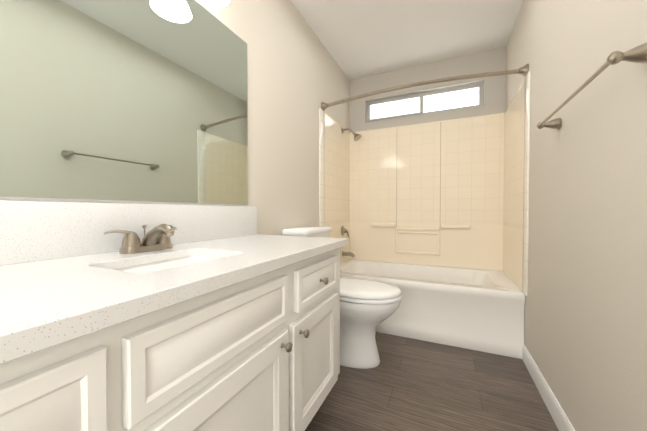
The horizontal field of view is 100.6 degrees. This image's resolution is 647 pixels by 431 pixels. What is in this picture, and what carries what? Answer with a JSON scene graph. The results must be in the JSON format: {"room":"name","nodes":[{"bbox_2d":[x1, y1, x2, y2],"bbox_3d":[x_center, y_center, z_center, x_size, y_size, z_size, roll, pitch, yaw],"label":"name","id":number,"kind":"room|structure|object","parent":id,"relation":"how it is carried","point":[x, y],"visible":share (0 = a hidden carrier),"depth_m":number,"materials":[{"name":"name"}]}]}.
{"room":"bathroom","nodes":[
{"label":"bathroom","id":0,"kind":"room"},
{"bbox_2d":[13,0,348,261],"bbox_3d":[-0.655,-0.275,1.212,0.120,2.600,4.580,0,1,25],"label":"wall","id":1,"kind":"structure","parent":0,"point":[296,76],"depth_m":1.88,"materials":[{"name":"beige paint"}]},
{"bbox_2d":[0,0,247,205],"bbox_3d":[-0.774,-0.503,0.788,0.008,0.922,1.637,0,1,25],"label":"mirror","id":2,"kind":"object","parent":1,"relation":"attached to","point":[127,101],"visible":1,"depth_m":0.94,"materials":[{"name":"clear glass"}]},
{"bbox_2d":[0,200,255,263],"bbox_3d":[-0.760,0.042,0.814,0.020,0.165,1.720,0,1,25],"label":"backsplash","id":3,"kind":"structure","parent":1,"relation":"attached to","point":[29,230],"depth_m":0.84,"materials":[{"name":"white stone"}]},
{"bbox_2d":[196,0,229,7],"bbox_3d":[-0.625,-1.051,0.867,0.206,0.237,0.960,0,1,25],"label":"sconce","id":4,"kind":"object","parent":1,"relation":"attached to","point":[216,3],"visible":1,"depth_m":1.20,"materials":[{"name":"white glass"}]},
{"bbox_2d":[319,108,349,262],"bbox_3d":[0.136,-0.223,2.784,0.012,1.482,0.824,0,1,25],"label":"wall tile","id":5,"kind":"structure","parent":1,"relation":"attached to","point":[334,178],"depth_m":2.72,"materials":[{"name":"beige tile"}]},
{"bbox_2d":[341,226,348,236],"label":"tub valve","id":6,"kind":"object","parent":5,"relation":"attached to","point":[343,232],"depth_m":2.92,"materials":[{"name":"silver metal"}]},
{"bbox_2d":[342,251,354,256],"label":"tub spout","id":7,"kind":"object","parent":5,"relation":"attached to","point":[344,253],"depth_m":2.91,"materials":[{"name":"silver metal"}]},
{"bbox_2d":[341,127,360,140],"bbox_3d":[0.302,-0.873,2.871,0.211,0.163,0.094,0,1,25],"label":"shower head","id":8,"kind":"object","parent":5,"relation":"attached to","point":[357,137],"visible":1,"depth_m":2.85},
{"bbox_2d":[321,64,528,110],"bbox_3d":[0.680,-1.000,2.124,1.546,0.080,0.150,0,1,25],"label":"shower rod","id":9,"kind":"object","parent":1,"relation":"attached to","point":[524,70],"visible":0.98,"depth_m":1.99,"materials":[{"name":"silver metal"}]},
{"bbox_2d":[291,0,522,79],"bbox_3d":[0.100,-1.599,0.846,1.780,0.100,4.580,0,1,25],"label":"ceiling","id":10,"kind":"structure","parent":0,"point":[360,38],"depth_m":2.27,"materials":[{"name":"white paint"}]},
{"bbox_2d":[349,46,505,270],"bbox_3d":[1.027,-0.302,2.895,1.540,2.600,0.120,0,1,25],"label":"wall","id":11,"kind":"structure","parent":0,"point":[492,60],"depth_m":2.76,"materials":[{"name":"beige paint"}]},
{"bbox_2d":[366,82,483,122],"bbox_3d":[1.037,-1.183,2.879,1.180,0.257,0.045,0,1,25],"label":"window","id":12,"kind":"structure","parent":11,"relation":"in","point":[467,96],"depth_m":2.85,"materials":[{"name":"grey glass"}]},
{"bbox_2d":[350,113,503,270],"bbox_3d":[0.994,-0.224,2.823,1.519,1.482,0.040,0,1,25],"label":"wall panel","id":13,"kind":"structure","parent":11,"relation":"attached to","point":[430,193],"depth_m":2.78,"materials":[{"name":"beige tile"}]},
{"bbox_2d":[305,332,558,430],"bbox_3d":[0.100,1.060,0.888,1.780,0.100,4.580,0,1,25],"label":"floor","id":14,"kind":"structure","parent":0,"point":[408,384],"depth_m":1.50,"materials":[{"name":"brown wood"}]},
{"bbox_2d":[0,244,347,430],"bbox_3d":[-0.497,0.587,0.691,0.608,0.852,1.700,0,1,25],"label":"bathroom vanity","id":15,"kind":"object","parent":14,"relation":"on","point":[138,317],"depth_m":0.57,"materials":[{"name":"white paint"}]},
{"bbox_2d":[0,232,347,351],"bbox_3d":[-0.501,0.143,0.697,0.590,0.034,1.720,0,1,25],"label":"countertop","id":16,"kind":"structure","parent":15,"relation":"on","point":[40,299],"depth_m":0.54,"materials":[{"name":"white stone"}]},
{"bbox_2d":[100,220,183,251],"bbox_3d":[-0.568,0.074,0.915,0.157,0.095,0.249,0,1,25],"label":"faucet","id":17,"kind":"object","parent":16,"relation":"on","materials":[{"name":"silver metal"}]},
{"bbox_2d":[116,252,211,271],"bbox_3d":[-0.435,0.216,0.795,0.286,0.139,0.380,0,1,25],"label":"sink","id":18,"kind":"object","parent":16,"relation":"in","point":[145,265],"depth_m":0.88,"materials":[{"name":"white ceramic"}]},
{"bbox_2d":[282,226,401,368],"bbox_3d":[0.149,0.544,1.891,0.782,0.901,0.452,0,1,25],"label":"toilet","id":19,"kind":"object","parent":14,"relation":"on","point":[367,306],"visible":0.4,"depth_m":1.75,"materials":[{"name":"white ceramic"}]},
{"bbox_2d":[340,259,524,358],"bbox_3d":[0.843,0.754,2.509,1.535,0.460,0.762,0,1,25],"label":"bathtub","id":20,"kind":"object","parent":14,"relation":"on","point":[481,310],"visible":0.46,"depth_m":2.08,"materials":[{"name":"white ceramic"}]},
{"bbox_2d":[506,0,646,430],"bbox_3d":[0.854,-0.264,0.522,0.120,2.600,4.580,0,1,25],"label":"wall","id":21,"kind":"structure","parent":0,"point":[585,324],"depth_m":1.04,"materials":[{"name":"beige paint"}]},
{"bbox_2d":[503,71,530,295],"bbox_3d":[1.524,-0.213,2.149,0.012,1.482,0.824,0,1,25],"label":"wall panel","id":22,"kind":"structure","parent":21,"relation":"attached to","point":[516,186],"depth_m":2.02,"materials":[{"name":"beige tile"}]},
{"bbox_2d":[522,345,574,430],"bbox_3d":[0.635,0.968,0.223,0.014,0.104,3.576,0,1,25],"label":"baseboard","id":23,"kind":"structure","parent":21,"relation":"attached to","point":[558,414],"depth_m":1.41,"materials":[{"name":"white wood"}]},
{"bbox_2d":[537,42,646,128],"bbox_3d":[0.970,-0.442,1.028,0.088,0.054,0.700,0,1,25],"label":"towel rail","id":24,"kind":"object","parent":21,"relation":"attached to","point":[637,54],"visible":1,"depth_m":0.75,"materials":[{"name":"silver metal"}]}
]}

